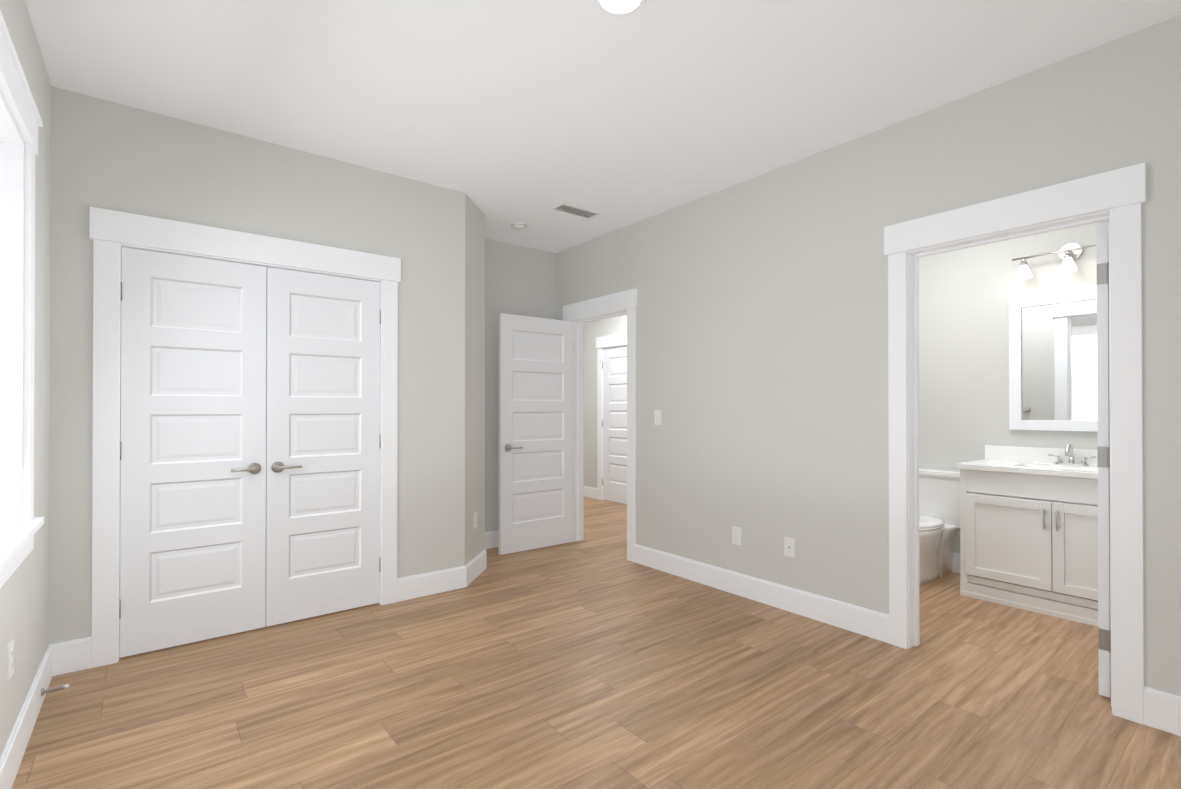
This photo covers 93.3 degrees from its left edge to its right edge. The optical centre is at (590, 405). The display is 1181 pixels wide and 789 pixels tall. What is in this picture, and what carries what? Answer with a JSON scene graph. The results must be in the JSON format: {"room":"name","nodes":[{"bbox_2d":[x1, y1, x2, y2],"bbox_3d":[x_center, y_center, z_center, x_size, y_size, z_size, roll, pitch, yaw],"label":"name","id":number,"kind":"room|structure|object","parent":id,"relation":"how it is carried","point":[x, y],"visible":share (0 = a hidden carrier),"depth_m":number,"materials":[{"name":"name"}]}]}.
{"room":"empty bedroom","nodes":[
{"label":"empty bedroom","id":0,"kind":"room"},
{"bbox_2d":[0,0,50,756],"bbox_3d":[-1.308,-0.123,0.891,0.220,2.740,4.390,0,0,-38],"label":"wall","id":1,"kind":"structure","parent":0,"point":[24,606],"depth_m":2.28,"materials":[{"name":"grey paint"}]},
{"bbox_2d":[7,639,13,681],"bbox_3d":[-1.935,0.852,1.863,0.007,0.116,0.072,0,0,-38],"label":"electrical outlet","id":2,"kind":"object","parent":1,"relation":"attached to","point":[10,661],"visible":1,"depth_m":1.85,"materials":[{"name":"white plastic"}]},
{"bbox_2d":[0,10,43,587],"bbox_3d":[-1.632,-0.277,1.334,0.270,1.644,1.909,0,0,-38],"label":"window","id":3,"kind":"structure","parent":1,"relation":"in","point":[21,122],"depth_m":2.02,"materials":[{"name":"white"}]},
{"bbox_2d":[48,86,464,644],"bbox_3d":[-1.728,-0.111,3.281,2.084,2.740,0.120,0,0,-38],"label":"wall","id":4,"kind":"structure","parent":0,"point":[109,155],"depth_m":3.08,"materials":[{"name":"grey paint"}]},
{"bbox_2d":[119,247,265,657],"bbox_3d":[-2.071,0.232,2.928,0.644,2.025,0.096,0,0,-38],"label":"closet door","id":5,"kind":"structure","parent":4,"relation":"in","point":[193,463],"depth_m":2.93,"materials":[{"name":"white wood"}]},
{"bbox_2d":[89,207,400,667],"bbox_3d":[-1.846,0.158,3.167,1.488,2.201,0.153,0,0,-38],"label":"trim","id":6,"kind":"structure","parent":4,"relation":"attached to","point":[112,233],"depth_m":2.78,"materials":[{"name":"white wood"}]},
{"bbox_2d":[265,267,380,626],"bbox_3d":[-1.562,0.234,3.331,0.644,2.025,0.096,0,0,-38],"label":"closet door","id":7,"kind":"structure","parent":4,"relation":"in","point":[323,440],"depth_m":3.32,"materials":[{"name":"white wood"}]},
{"bbox_2d":[465,193,484,564],"bbox_3d":[-0.907,-0.107,4.111,0.120,2.740,0.452,0,0,7],"label":"wall","id":8,"kind":"structure","parent":0,"point":[474,365],"depth_m":4.09,"materials":[{"name":"grey paint"}]},
{"bbox_2d":[474,511,476,528],"bbox_3d":[-0.844,0.843,4.099,0.007,0.116,0.072,0,0,7],"label":"outlet","id":9,"kind":"object","parent":8,"relation":"attached to","point":[475,519],"visible":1,"depth_m":4.08,"materials":[{"name":"white plastic"}]},
{"bbox_2d":[485,238,555,531],"bbox_3d":[-0.780,-0.102,5.113,1.276,2.740,0.120,0,0,-38],"label":"wall","id":10,"kind":"structure","parent":0,"point":[520,280],"depth_m":5.00,"materials":[{"name":"grey paint"}]},
{"bbox_2d":[12,497,1180,788],"bbox_3d":[-0.066,1.311,3.682,5.800,0.100,7.600,0,0,-38],"label":"floor","id":11,"kind":"structure","parent":0,"point":[594,659],"depth_m":2.37,"materials":[{"name":"brown wood"}]},
{"bbox_2d":[919,467,959,584],"bbox_3d":[2.392,0.874,4.066,0.751,0.778,0.536,0,0,-38],"label":"toilet","id":12,"kind":"object","parent":11,"relation":"on","point":[939,509],"visible":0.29,"depth_m":4.07,"materials":[{"name":"white ceramic"}]},
{"bbox_2d":[956,444,1097,626],"bbox_3d":[2.951,0.754,3.491,0.599,1.012,0.985,0,0,-38],"label":"bathroom vanity","id":13,"kind":"object","parent":11,"relation":"on","point":[1028,528],"visible":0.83,"depth_m":3.44,"materials":[{"name":"white wood"}]},
{"bbox_2d":[1048,444,1095,465],"bbox_3d":[3.085,0.318,3.590,0.156,0.140,0.241,0,0,-38],"label":"faucet","id":14,"kind":"object","parent":13,"relation":"on","point":[1069,449],"depth_m":3.61,"materials":[{"name":"silver metal"}]},
{"bbox_2d":[25,0,1180,252],"bbox_3d":[-0.066,-1.529,3.697,5.800,0.100,7.600,0,0,-38],"label":"ceiling","id":15,"kind":"structure","parent":0,"point":[503,114],"depth_m":2.51,"materials":[{"name":"white paint"}]},
{"bbox_2d":[511,222,526,230],"bbox_3d":[-0.584,-1.456,4.562,0.136,0.036,0.136,0,0,-38],"label":"smoke detector","id":16,"kind":"object","parent":15,"relation":"attached to","point":[518,226],"visible":1,"depth_m":4.52,"materials":[{"name":"white plastic"}]},
{"bbox_2d":[551,203,600,218],"bbox_3d":[-0.110,-1.471,4.236,0.360,0.009,0.160,0,0,-38],"label":"ceiling vent","id":17,"kind":"object","parent":15,"relation":"in","point":[573,210],"visible":1,"depth_m":4.23,"materials":[{"name":"white metal"}]},
{"bbox_2d":[595,0,644,15],"bbox_3d":[0.108,-1.480,2.025,0.190,0.012,0.190,0,0,-38],"label":"recessed light","id":18,"kind":"object","parent":15,"relation":"in","point":[619,7],"visible":0.94,"depth_m":2.06,"materials":[{"name":"white plastic"}]},
{"bbox_2d":[584,220,1108,552],"bbox_3d":[1.982,-0.101,5.308,0.120,2.740,7.240,0,0,-38],"label":"wall","id":19,"kind":"structure","parent":0,"point":[966,295],"depth_m":4.14,"materials":[{"name":"grey paint"}]},
{"bbox_2d":[596,333,626,499],"bbox_3d":[0.438,0.178,7.235,0.153,2.201,0.988,0,0,-38],"label":"door frame","id":20,"kind":"structure","parent":19,"relation":"attached to","point":[611,341],"depth_m":7.51,"materials":[{"name":"white wood"}]},
{"bbox_2d":[602,346,626,503],"bbox_3d":[0.414,0.254,7.228,0.156,2.025,0.784,0,0,-38],"label":"hall door","id":21,"kind":"structure","parent":19,"relation":"in","point":[614,423],"depth_m":7.32,"materials":[{"name":"white wood"}]},
{"bbox_2d":[1009,288,1096,431],"bbox_3d":[3.170,-0.289,3.680,0.029,0.920,0.670,0,0,-38],"label":"mirror","id":22,"kind":"object","parent":19,"relation":"attached to","point":[1052,362],"visible":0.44,"depth_m":3.75,"materials":[{"name":"white mirror"}]},
{"bbox_2d":[1012,243,1096,279],"bbox_3d":[3.132,-0.969,3.653,0.128,0.196,0.600,0,0,-38],"label":"sconce","id":23,"kind":"object","parent":19,"relation":"attached to","point":[1070,253],"visible":0.83,"depth_m":3.67,"materials":[{"name":"white glass"}]},
{"bbox_2d":[556,15,1180,695],"bbox_3d":[0.640,-0.106,4.248,0.120,2.740,7.240,0,0,-38],"label":"wall","id":24,"kind":"structure","parent":0,"point":[762,345],"depth_m":3.20,"materials":[{"name":"grey paint"}]},
{"bbox_2d":[498,313,573,554],"bbox_3d":[-0.455,0.243,4.922,0.784,2.025,0.156,0,0,-38],"label":"entry door","id":25,"kind":"structure","parent":24,"relation":"in","point":[536,432],"depth_m":4.88,"materials":[{"name":"white wood"}]},
{"bbox_2d":[0,486,1180,788],"bbox_3d":[-0.086,1.187,3.668,5.150,0.147,7.000,0,0,-38],"label":"baseboard","id":26,"kind":"structure","parent":24,"relation":"attached to","point":[1162,710],"depth_m":3.21,"materials":[{"name":"white wood"}]},
{"bbox_2d":[41,684,68,695],"bbox_3d":[-2.247,1.192,2.342,0.084,0.028,0.028,0,0,-38],"label":"door stop","id":27,"kind":"object","parent":26,"relation":"attached to","point":[44,691],"visible":1,"depth_m":2.33,"materials":[{"name":"silver metal"}]},
{"bbox_2d":[563,288,636,562],"bbox_3d":[0.116,0.167,4.909,0.184,2.201,0.988,0,0,-38],"label":"door frame","id":28,"kind":"structure","parent":24,"relation":"attached to","point":[579,314],"depth_m":4.79,"materials":[{"name":"white wood"}]},
{"bbox_2d":[654,410,661,424],"bbox_3d":[0.518,0.094,4.297,0.010,0.116,0.072,0,0,-38],"label":"light switch","id":29,"kind":"object","parent":24,"relation":"attached to","point":[657,417],"visible":1,"depth_m":4.29,"materials":[{"name":"white plastic"}]},
{"bbox_2d":[732,526,741,544],"bbox_3d":[0.975,0.871,3.717,0.007,0.116,0.072,0,0,-38],"label":"electrical outlet","id":30,"kind":"object","parent":24,"relation":"attached to","point":[736,535],"visible":1,"depth_m":3.71,"materials":[{"name":"white plastic"}]},
{"bbox_2d":[784,537,794,557],"bbox_3d":[1.216,0.869,3.411,0.007,0.116,0.072,0,0,-38],"label":"electrical outlet","id":31,"kind":"object","parent":24,"relation":"attached to","point":[789,547],"visible":1,"depth_m":3.41,"materials":[{"name":"white plastic"}]},
{"bbox_2d":[884,162,1146,724],"bbox_3d":[1.930,0.155,2.615,0.184,2.201,0.988,0,0,-38],"label":"door frame","id":32,"kind":"structure","parent":24,"relation":"attached to","point":[1116,198],"depth_m":2.35,"materials":[{"name":"white wood"}]},
{"bbox_2d":[1096,222,1110,697],"bbox_3d":[2.485,0.231,2.618,0.784,2.025,0.156,0,0,-38],"label":"bathroom door","id":33,"kind":"structure","parent":24,"relation":"in","point":[1103,466],"depth_m":2.39,"materials":[{"name":"white wood"}]}
]}

